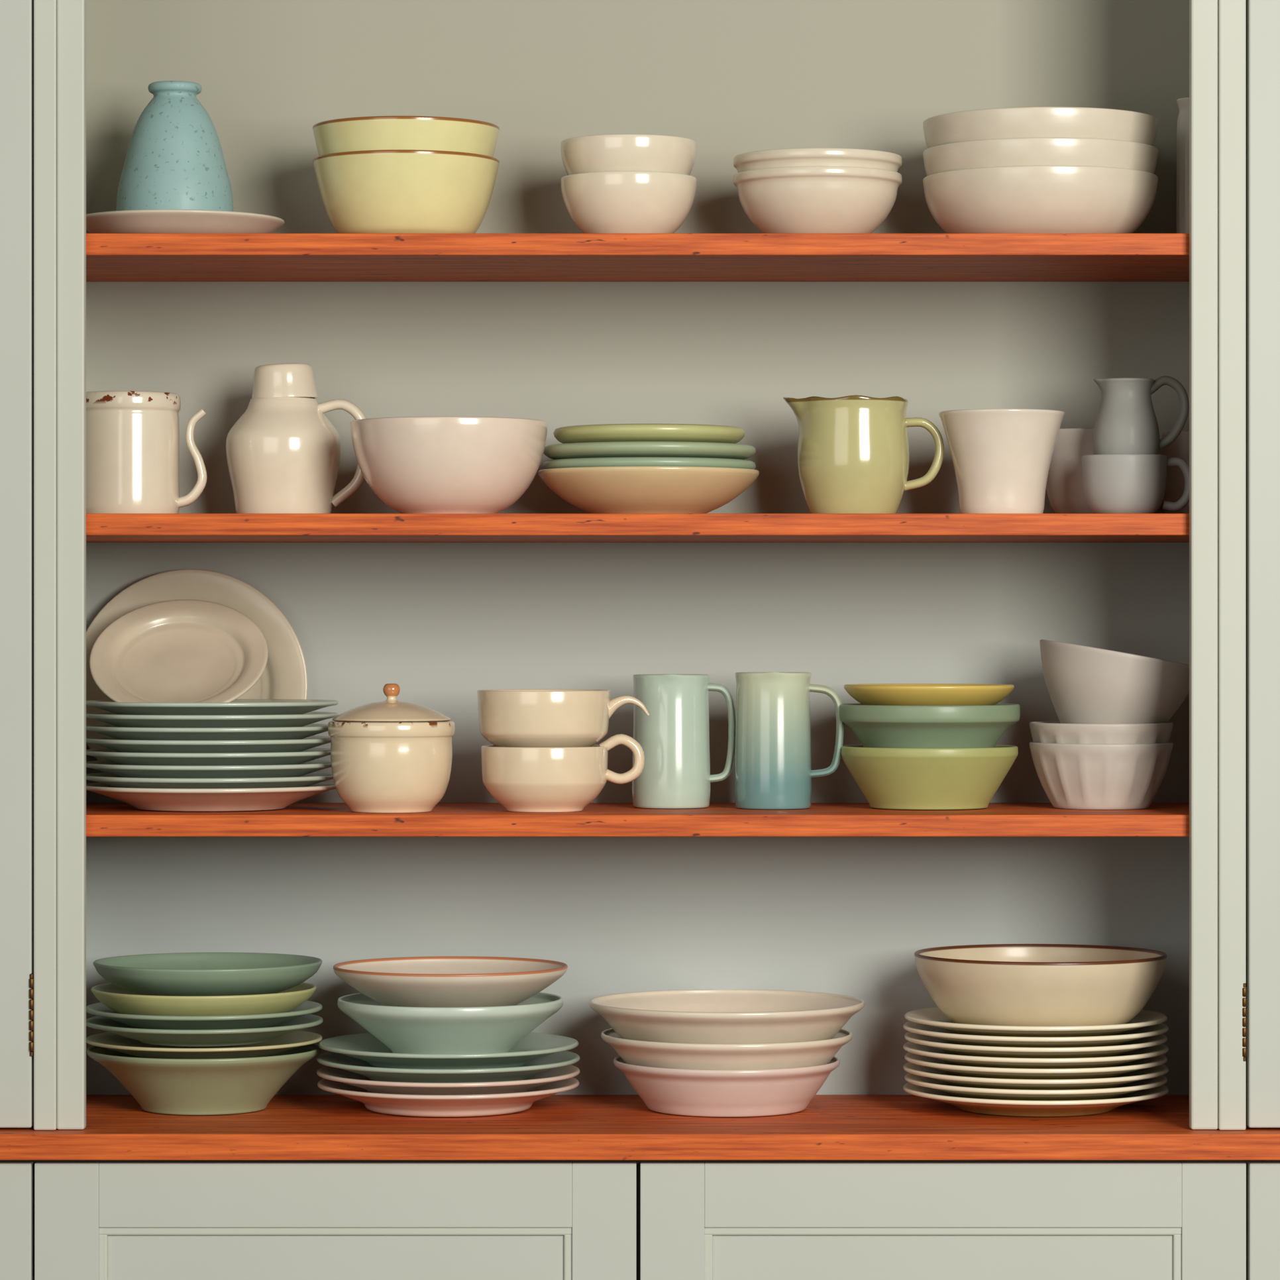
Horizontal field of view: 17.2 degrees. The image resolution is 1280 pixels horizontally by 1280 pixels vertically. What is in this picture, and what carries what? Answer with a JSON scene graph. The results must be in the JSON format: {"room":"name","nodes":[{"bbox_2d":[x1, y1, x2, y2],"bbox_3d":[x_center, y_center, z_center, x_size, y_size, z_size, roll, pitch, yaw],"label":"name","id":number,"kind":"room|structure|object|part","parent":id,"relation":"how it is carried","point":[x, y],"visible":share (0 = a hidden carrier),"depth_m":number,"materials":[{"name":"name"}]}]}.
{"room":"kitchen","nodes":[
{"label":"kitchen","id":0,"kind":"room"},
{"bbox_2d":[86,0,1189,1094],"bbox_3d":[0.000,0.062,5.025,2.600,2.550,0.050,0,0,0],"label":"wall","id":1,"kind":"structure","parent":0,"point":[444,623],"depth_m":5.00,"materials":[{"name":"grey paint"}]},
{"bbox_2d":[0,0,1279,1279],"bbox_3d":[0.000,0.162,4.800,2.500,2.350,0.400,0,0,0],"label":"hutch","id":2,"kind":"object","parent":1,"relation":"attached to","point":[93,1186],"visible":0.99,"depth_m":4.63,"materials":[{"name":"green paint"}]},
{"bbox_3d":[-0.957,0.944,4.624,0.586,0.746,0.020,0,0,0],"label":"door","id":3,"kind":"part","parent":2,"relation":"part of","materials":[{"name":"green paint"}]},
{"bbox_3d":[-0.958,-0.239,4.642,0.584,1.547,0.020,0,0,0],"label":"tall door","id":4,"kind":"part","parent":2,"relation":"part of","materials":[{"name":"green paint"}]},
{"bbox_2d":[86,390,207,513],"bbox_3d":[-0.578,-0.210,4.806,0.134,0.140,0.122,0,0,39],"label":"mug","id":5,"kind":"object","parent":2,"relation":"on","point":[132,437],"visible":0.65,"depth_m":4.76,"materials":[{"name":"ceramic"}]},
{"bbox_2d":[86,209,284,233],"bbox_3d":[-0.525,-0.464,4.835,0.238,0.033,0.238,0,0,0],"label":"serving plate","id":6,"kind":"object","parent":2,"relation":"on","point":[144,220],"visible":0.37,"depth_m":4.74,"materials":[{"name":"ceramic"}]},
{"bbox_2d":[115,80,233,211],"bbox_3d":[-0.531,-0.546,4.835,0.134,0.180,0.134,0,0,0],"label":"ceramic vase","id":7,"kind":"object","parent":6,"relation":"on","point":[174,159],"visible":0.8,"depth_m":4.79,"materials":[{"name":"teal ceramic"}]},
{"bbox_2d":[86,569,308,760],"bbox_3d":[-0.528,0.054,4.973,0.277,0.276,0.047,0,0,1],"label":"dinner plate","id":8,"kind":"object","parent":2,"relation":"on","point":[284,676],"visible":0.16,"depth_m":4.97,"materials":[{"name":"ceramic"}]},
{"bbox_2d":[86,952,323,1115],"bbox_3d":[-0.499,0.452,4.845,0.272,0.169,0.272,0,0,-16],"label":"dishes","id":9,"kind":"object","parent":2,"relation":"on","point":[207,1033],"visible":0.99,"depth_m":4.76,"materials":[{"name":"ceramic"}]},
{"bbox_2d":[90,982,316,1016],"bbox_3d":[-0.499,0.418,4.845,0.257,0.041,0.257,0,0,0],"label":"bowl","id":10,"kind":"object","parent":9,"relation":"on","point":[116,999],"depth_m":4.75,"materials":[{"name":"ceramic"}]},
{"bbox_2d":[86,1043,320,1115],"bbox_3d":[-0.499,0.501,4.845,0.267,0.070,0.267,0,0,0],"label":"bowl","id":11,"kind":"object","parent":9,"relation":"on","point":[165,1078],"depth_m":4.76,"materials":[{"name":"ceramic"}]},
{"bbox_3d":[-0.499,0.466,4.845,0.270,0.022,0.270,0,0,0],"label":"green plate","id":12,"kind":"part","parent":9,"relation":"part of","materials":[{"name":"ceramic"}]},
{"bbox_3d":[-0.499,0.432,4.845,0.271,0.026,0.271,0,0,0],"label":"green plate","id":13,"kind":"part","parent":9,"relation":"part of","materials":[{"name":"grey ceramic"}]},
{"bbox_3d":[-0.499,0.446,4.845,0.272,0.025,0.272,0,0,0],"label":"green plate","id":14,"kind":"part","parent":9,"relation":"part of","materials":[{"name":"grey ceramic"}]},
{"bbox_2d":[92,952,321,995],"bbox_3d":[-0.494,0.387,4.845,0.261,0.041,0.261,0,0,0],"label":"bowl","id":15,"kind":"object","parent":9,"relation":"on","point":[207,973],"depth_m":4.77,"materials":[{"name":"green ceramic"}]},
{"bbox_2d":[86,698,338,811],"bbox_3d":[-0.487,0.130,4.803,0.292,0.122,0.292,0,0,22],"label":"plates","id":16,"kind":"object","parent":2,"relation":"on","point":[238,754],"visible":0.98,"depth_m":4.70,"materials":[{"name":"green ceramic"}]},
{"bbox_2d":[89,599,268,702],"bbox_3d":[-0.529,0.019,4.857,0.203,0.133,0.159,0,0,11],"label":"plate","id":17,"kind":"object","parent":16,"relation":"on","point":[177,650],"visible":0.84,"depth_m":4.88,"materials":[{"name":"ceramic"}]},
{"bbox_3d":[-0.487,0.109,4.803,0.290,0.025,0.290,0,0,0],"label":"dinner plate","id":18,"kind":"part","parent":16,"relation":"part of","materials":[{"name":"green ceramic"}]},
{"bbox_3d":[-0.487,0.123,4.803,0.290,0.025,0.290,0,0,0],"label":"dinner plate","id":19,"kind":"part","parent":16,"relation":"part of","materials":[{"name":"green ceramic"}]},
{"bbox_3d":[-0.487,0.137,4.803,0.290,0.025,0.290,0,0,0],"label":"dinner plate","id":20,"kind":"part","parent":16,"relation":"part of","materials":[{"name":"green ceramic"}]},
{"bbox_3d":[-0.487,0.151,4.803,0.290,0.025,0.290,0,0,0],"label":"dinner plate","id":21,"kind":"part","parent":16,"relation":"part of","materials":[{"name":"green ceramic"}]},
{"bbox_3d":[-0.487,0.165,4.803,0.290,0.025,0.290,0,0,0],"label":"dinner plate","id":22,"kind":"part","parent":16,"relation":"part of","materials":[{"name":"green ceramic"}]},
{"bbox_3d":[-0.487,0.177,4.803,0.293,0.028,0.293,0,0,0],"label":"dinner plate","id":23,"kind":"part","parent":16,"relation":"part of","materials":[{"name":"pink ceramic"}]},
{"bbox_3d":[-0.487,0.081,4.803,0.290,0.025,0.290,0,0,0],"label":"dinner plate","id":24,"kind":"part","parent":16,"relation":"part of","materials":[{"name":"green ceramic"}]},
{"bbox_3d":[-0.487,0.095,4.803,0.290,0.025,0.290,0,0,0],"label":"dinner plate","id":25,"kind":"part","parent":16,"relation":"part of","materials":[{"name":"green ceramic"}]},
{"bbox_2d":[225,363,366,513],"bbox_3d":[-0.406,-0.229,4.886,0.147,0.180,0.133,0,0,38],"label":"pitcher","id":26,"kind":"object","parent":2,"relation":"on","point":[283,454],"visible":0.87,"depth_m":4.85,"materials":[{"name":"ceramic"}]},
{"bbox_2d":[251,363,318,398],"bbox_3d":[-0.411,-0.298,4.890,0.077,0.040,0.077,-3,0,0],"label":"lid","id":27,"kind":"object","parent":26,"relation":"on","point":[284,380],"depth_m":4.86,"materials":[{"name":"beige ceramic"}]},
{"bbox_3d":[-0.332,0.606,4.624,0.516,0.070,0.020,0,0,0],"label":"door rail","id":28,"kind":"part","parent":2,"relation":"part of","materials":[{"name":"green paint"}]},
{"bbox_2d":[327,683,455,812],"bbox_3d":[-0.278,0.120,4.735,0.142,0.143,0.142,0,0,0],"label":"sugar bowl","id":29,"kind":"object","parent":2,"relation":"on","point":[390,755],"visible":1,"depth_m":4.68,"materials":[{"name":"ceramic"}]},
{"bbox_2d":[331,683,451,722],"bbox_3d":[-0.278,0.070,4.735,0.133,0.042,0.133,0,0,0],"label":"lid","id":30,"kind":"object","parent":29,"relation":"on","point":[391,709],"depth_m":4.70,"materials":[{"name":"ceramic"}]},
{"bbox_2d":[312,115,499,233],"bbox_3d":[-0.267,-0.517,4.835,0.213,0.138,0.213,0,0,-3],"label":"bowl stack","id":31,"kind":"object","parent":2,"relation":"on","point":[374,174],"visible":0.89,"depth_m":4.75,"materials":[{"name":"ceramic"}]},
{"bbox_2d":[312,115,499,157],"bbox_3d":[-0.267,-0.536,4.835,0.213,0.100,0.213,0,0,0],"label":"bowl","id":32,"kind":"object","parent":31,"relation":"on","point":[374,136],"depth_m":4.74,"materials":[{"name":"ceramic"}]},
{"bbox_2d":[316,1032,580,1117],"bbox_3d":[-0.219,0.498,4.845,0.301,0.076,0.301,0,0,-16],"label":"plates","id":33,"kind":"object","parent":2,"relation":"on","point":[360,1067],"visible":0.94,"depth_m":4.75,"materials":[{"name":"ceramic"}]},
{"bbox_3d":[-0.219,0.521,4.845,0.300,0.031,0.300,0,0,0],"label":"blush plate","id":34,"kind":"part","parent":33,"relation":"part of","materials":[{"name":"ceramic"}]},
{"bbox_3d":[-0.219,0.473,4.845,0.298,0.026,0.298,0,0,0],"label":"mint plate","id":35,"kind":"part","parent":33,"relation":"part of","materials":[{"name":"ceramic"}]},
{"bbox_3d":[-0.219,0.489,4.845,0.301,0.026,0.301,0,0,0],"label":"mint plate","id":36,"kind":"part","parent":33,"relation":"part of","materials":[{"name":"ceramic"}]},
{"bbox_3d":[-0.219,0.505,4.845,0.301,0.026,0.301,0,0,0],"label":"mint plate","id":37,"kind":"part","parent":33,"relation":"part of","materials":[{"name":"ceramic"}]},
{"bbox_2d":[337,992,563,1054],"bbox_3d":[-0.217,0.441,4.845,0.258,0.063,0.258,0,0,0],"label":"bowl","id":38,"kind":"object","parent":33,"relation":"on","point":[489,1029],"visible":0.76,"depth_m":4.76,"materials":[{"name":"green ceramic"}]},
{"bbox_2d":[333,956,567,1007],"bbox_3d":[-0.217,0.398,4.845,0.268,0.053,0.268,0,0,0],"label":"bowl","id":39,"kind":"object","parent":38,"relation":"on","point":[441,981],"visible":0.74,"depth_m":4.77,"materials":[{"name":"beige ceramic"}]},
{"bbox_2d":[350,416,547,513],"bbox_3d":[-0.215,-0.193,4.780,0.223,0.107,0.223,0,0,0],"label":"mixing bowl","id":40,"kind":"object","parent":2,"relation":"on","point":[412,464],"visible":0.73,"depth_m":4.70,"materials":[{"name":"beige ceramic"}]},
{"bbox_2d":[477,689,649,812],"bbox_3d":[-0.101,0.124,4.744,0.168,0.136,0.150,0,0,38],"label":"teacups","id":41,"kind":"object","parent":2,"relation":"on","point":[544,756],"visible":1,"depth_m":4.69,"materials":[{"name":"beige ceramic"}]},
{"bbox_2d":[560,133,696,233],"bbox_3d":[-0.013,-0.508,4.835,0.156,0.121,0.156,0,0,0],"label":"bowls","id":42,"kind":"object","parent":2,"relation":"on","point":[616,183],"visible":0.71,"depth_m":4.77,"materials":[{"name":"ceramic"}]},
{"bbox_2d":[86,802,1189,836],"bbox_3d":[0.000,0.204,4.826,1.325,0.024,0.347,0,0,0],"label":"wooden shelf","id":43,"kind":"object","parent":2,"relation":"attached to","point":[103,819],"depth_m":4.65,"materials":[{"name":"brown wood"}]},
{"bbox_2d":[86,513,1189,542],"bbox_3d":[0.000,-0.127,4.826,1.325,0.024,0.347,0,0,0],"label":"wooden shelf","id":44,"kind":"object","parent":2,"relation":"attached to","point":[100,527],"depth_m":4.65,"materials":[{"name":"brown wood"}]},
{"bbox_2d":[86,233,1189,281],"bbox_3d":[0.000,-0.435,4.826,1.325,0.024,0.347,0,0,0],"label":"wooden shelf","id":45,"kind":"object","parent":2,"relation":"attached to","point":[110,257],"depth_m":4.68,"materials":[{"name":"brown wood"}]},
{"bbox_2d":[0,1094,1279,1160],"bbox_3d":[0.000,0.551,4.800,2.500,0.028,0.400,0,0,0],"label":"countertop","id":46,"kind":"structure","parent":2,"relation":"on","point":[291,1127],"depth_m":4.60,"materials":[{"name":"brown wood"}]},
{"bbox_2d":[537,466,759,513],"bbox_3d":[0.010,-0.166,4.835,0.253,0.054,0.253,0,0,0],"label":"pasta bowl","id":47,"kind":"object","parent":2,"relation":"on","point":[595,489],"visible":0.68,"depth_m":4.75,"materials":[{"name":"ceramic"}]},
{"bbox_2d":[542,423,755,469],"bbox_3d":[0.011,-0.213,4.835,0.244,0.058,0.244,0,0,0],"label":"plates","id":48,"kind":"object","parent":47,"relation":"on","point":[646,444],"visible":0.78,"depth_m":4.74,"materials":[{"name":"ceramic"}]},
{"bbox_3d":[0.011,-0.230,4.835,0.219,0.023,0.219,0,0,0],"label":"green plate","id":49,"kind":"part","parent":48,"relation":"part of","materials":[{"name":"ceramic"}]},
{"bbox_3d":[0.011,-0.194,4.835,0.244,0.020,0.244,0,0,0],"label":"green plate","id":50,"kind":"part","parent":48,"relation":"part of","materials":[{"name":"ceramic"}]},
{"bbox_3d":[0.011,-0.211,4.835,0.244,0.020,0.244,0,0,0],"label":"green plate","id":51,"kind":"part","parent":48,"relation":"part of","materials":[{"name":"green ceramic"}]},
{"bbox_2d":[631,673,736,808],"bbox_3d":[0.044,0.115,4.845,0.111,0.153,0.090,0,0,31],"label":"mug","id":52,"kind":"object","parent":2,"relation":"on","point":[674,739],"visible":0.95,"depth_m":4.81,"materials":[{"name":"green ceramic"}]},
{"bbox_2d":[588,989,864,1117],"bbox_3d":[0.099,0.474,4.845,0.315,0.124,0.315,0,0,-35],"label":"bowl stack","id":53,"kind":"object","parent":2,"relation":"on","point":[707,1053],"visible":1,"depth_m":4.75,"materials":[{"name":"ceramic"}]},
{"bbox_2d":[588,989,864,1044],"bbox_3d":[0.099,0.449,4.845,0.316,0.072,0.316,0,0,0],"label":"serving bowl","id":54,"kind":"object","parent":53,"relation":"on","point":[697,1016],"depth_m":4.76,"materials":[{"name":"beige ceramic"}]},
{"bbox_2d":[600,1028,852,1069],"bbox_3d":[0.099,0.480,4.845,0.288,0.063,0.288,0,0,0],"label":"serving bowl","id":55,"kind":"object","parent":53,"relation":"on","point":[637,1049],"depth_m":4.73,"materials":[{"name":"beige ceramic"}]},
{"bbox_2d":[613,1056,840,1117],"bbox_3d":[0.099,0.508,4.845,0.260,0.057,0.260,0,0,0],"label":"serving bowl","id":56,"kind":"object","parent":53,"relation":"on","point":[693,1086],"depth_m":4.75,"materials":[{"name":"ceramic"}]},
{"bbox_2d":[734,671,844,809],"bbox_3d":[0.165,0.114,4.823,0.118,0.155,0.088,0,0,27],"label":"mug","id":57,"kind":"object","parent":2,"relation":"on","point":[773,770],"visible":1,"depth_m":4.79,"materials":[{"name":"ceramic"}]},
{"bbox_2d":[733,147,902,233],"bbox_3d":[0.203,-0.500,4.835,0.193,0.103,0.193,0,0,0],"label":"bowls","id":58,"kind":"object","parent":2,"relation":"on","point":[801,190],"visible":0.81,"depth_m":4.76,"materials":[{"name":"ceramic"}]},
{"bbox_2d":[783,394,944,513],"bbox_3d":[0.252,-0.208,4.821,0.142,0.137,0.139,0,0,-43],"label":"jug","id":59,"kind":"object","parent":2,"relation":"on","point":[853,451],"visible":0.84,"depth_m":4.77,"materials":[{"name":"ceramic"}]},
{"bbox_2d":[839,683,1020,809],"bbox_3d":[0.330,0.121,4.835,0.208,0.140,0.208,0,0,0],"label":"bowls","id":60,"kind":"object","parent":2,"relation":"on","point":[923,746],"visible":1,"depth_m":4.76,"materials":[{"name":"green ceramic"}]},
{"bbox_3d":[0.330,0.066,4.835,0.195,0.030,0.195,0,0,0],"label":"mustard plate","id":61,"kind":"part","parent":60,"relation":"part of","materials":[{"name":"ceramic"}]},
{"bbox_3d":[0.331,0.606,4.624,0.520,0.070,0.020,0,0,0],"label":"door rail","id":62,"kind":"part","parent":2,"relation":"part of","materials":[{"name":"green paint"}]},
{"bbox_2d":[938,408,1064,513],"bbox_3d":[0.410,-0.199,4.800,0.143,0.119,0.143,0,0,0],"label":"tumbler","id":63,"kind":"object","parent":2,"relation":"on","point":[1002,458],"visible":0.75,"depth_m":4.75,"materials":[{"name":"ceramic"}]},
{"bbox_2d":[903,1007,1168,1117],"bbox_3d":[0.453,0.482,4.845,0.302,0.107,0.302,0,0,-3],"label":"plates","id":64,"kind":"object","parent":2,"relation":"on","point":[1035,1071],"visible":0.97,"depth_m":4.74,"materials":[{"name":"ceramic"}]},
{"bbox_3d":[0.453,0.441,4.845,0.300,0.025,0.300,0,0,0],"label":"gold rim plate","id":65,"kind":"part","parent":64,"relation":"part of","materials":[{"name":"ceramic"}]},
{"bbox_3d":[0.453,0.453,4.845,0.303,0.025,0.303,0,0,0],"label":"gold rim plate","id":66,"kind":"part","parent":64,"relation":"part of","materials":[{"name":"ceramic"}]},
{"bbox_3d":[0.453,0.465,4.845,0.300,0.025,0.300,0,0,0],"label":"gold rim plate","id":67,"kind":"part","parent":64,"relation":"part of","materials":[{"name":"ceramic"}]},
{"bbox_3d":[0.453,0.477,4.845,0.303,0.025,0.303,0,0,0],"label":"gold rim plate","id":68,"kind":"part","parent":64,"relation":"part of","materials":[{"name":"ceramic"}]},
{"bbox_3d":[0.453,0.488,4.845,0.300,0.025,0.300,0,0,0],"label":"gold rim plate","id":69,"kind":"part","parent":64,"relation":"part of","materials":[{"name":"ceramic"}]},
{"bbox_3d":[0.453,0.500,4.845,0.303,0.025,0.303,0,0,0],"label":"gold rim plate","id":70,"kind":"part","parent":64,"relation":"part of","materials":[{"name":"ceramic"}]},
{"bbox_3d":[0.453,0.512,4.845,0.300,0.025,0.300,0,0,0],"label":"gold rim plate","id":71,"kind":"part","parent":64,"relation":"part of","materials":[{"name":"ceramic"}]},
{"bbox_3d":[0.453,0.524,4.845,0.303,0.025,0.303,0,0,0],"label":"gold rim plate","id":72,"kind":"part","parent":64,"relation":"part of","materials":[{"name":"ceramic"}]},
{"bbox_2d":[914,944,1166,1026],"bbox_3d":[0.458,0.400,4.845,0.288,0.083,0.288,0,0,0],"label":"serving bowl","id":73,"kind":"object","parent":64,"relation":"on","point":[992,984],"visible":0.87,"depth_m":4.74,"materials":[{"name":"beige ceramic"}]},
{"bbox_2d":[922,106,1158,233],"bbox_3d":[0.457,-0.520,4.835,0.268,0.145,0.268,0,0,42],"label":"bowl stack","id":74,"kind":"object","parent":2,"relation":"on","point":[1028,169],"visible":0.85,"depth_m":4.73,"materials":[{"name":"ceramic"}]},
{"bbox_2d":[922,106,1158,148],"bbox_3d":[0.457,-0.553,4.835,0.268,0.080,0.268,0,0,0],"label":"bowl","id":75,"kind":"object","parent":74,"relation":"on","point":[1028,127],"depth_m":4.72,"materials":[{"name":"ceramic"}]},
{"bbox_2d":[922,137,1158,176],"bbox_3d":[0.457,-0.519,4.835,0.268,0.080,0.268,0,0,0],"label":"bowl","id":76,"kind":"object","parent":74,"relation":"on","point":[943,156],"depth_m":4.72,"materials":[{"name":"ceramic"}]},
{"bbox_2d":[922,164,1158,233],"bbox_3d":[0.457,-0.488,4.835,0.268,0.080,0.268,0,0,0],"label":"bowl","id":77,"kind":"object","parent":74,"relation":"on","point":[960,199],"depth_m":4.73,"materials":[{"name":"ceramic"}]},
{"bbox_2d":[1046,427,1093,513],"bbox_3d":[0.525,-0.191,4.915,0.126,0.104,0.126,0,0,0],"label":"cup","id":78,"kind":"object","parent":2,"relation":"on","point":[1064,486],"visible":0.25,"depth_m":4.87,"materials":[{"name":"ceramic"}]},
{"bbox_2d":[1029,741,1173,809],"bbox_3d":[0.527,0.154,4.835,0.164,0.075,0.164,0,0,0],"label":"bowl","id":79,"kind":"object","parent":2,"relation":"on","point":[1072,776],"visible":0.98,"depth_m":4.78,"materials":[{"name":"beige ceramic"}]},
{"bbox_2d":[1029,720,1173,744],"bbox_3d":[0.527,0.132,4.835,0.164,0.075,0.164,0,0,0],"label":"bowl","id":80,"kind":"object","parent":79,"relation":"on","point":[1045,732],"visible":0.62,"depth_m":4.77,"materials":[{"name":"beige ceramic"}]},
{"bbox_2d":[1039,639,1189,723],"bbox_3d":[0.548,0.061,4.835,0.182,0.123,0.185,0,0,-7],"label":"bowl","id":81,"kind":"object","parent":80,"relation":"on","point":[1085,684],"visible":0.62,"depth_m":4.77,"materials":[{"name":"beige ceramic"}]},
{"bbox_2d":[1081,453,1189,513],"bbox_3d":[0.557,-0.174,4.795,0.115,0.069,0.096,0,0,34],"label":"cup","id":82,"kind":"object","parent":2,"relation":"on","point":[1112,483],"visible":0.79,"depth_m":4.76,"materials":[{"name":"grey ceramic"}]},
{"bbox_2d":[1093,375,1189,454],"bbox_3d":[0.564,-0.251,4.794,0.102,0.098,0.075,0,0,27],"label":"jug","id":83,"kind":"object","parent":82,"relation":"on","point":[1126,422],"visible":0.89,"depth_m":4.77,"materials":[{"name":"ceramic"}]},
{"bbox_2d":[1162,430,1189,513],"bbox_3d":[0.633,-0.191,4.910,0.056,0.102,0.056,0,0,0],"label":"cup","id":84,"kind":"object","parent":2,"relation":"on","point":[1179,448],"visible":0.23,"depth_m":4.89,"materials":[{"name":"ceramic"}]},
{"bbox_2d":[1176,97,1189,233],"bbox_3d":[0.642,-0.537,4.900,0.042,0.178,0.041,0,0,0],"label":"vase","id":85,"kind":"object","parent":2,"relation":"on","point":[1182,129],"visible":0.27,"depth_m":4.89,"materials":[{"name":"grey ceramic"}]},
{"bbox_3d":[0.958,-0.239,4.642,0.584,1.547,0.020,0,0,0],"label":"tall door","id":86,"kind":"part","parent":2,"relation":"part of","materials":[{"name":"green paint"}]},
{"bbox_3d":[0.957,0.944,4.624,0.586,0.746,0.020,0,0,0],"label":"door","id":87,"kind":"part","parent":2,"relation":"part of","materials":[{"name":"green paint"}]}
]}

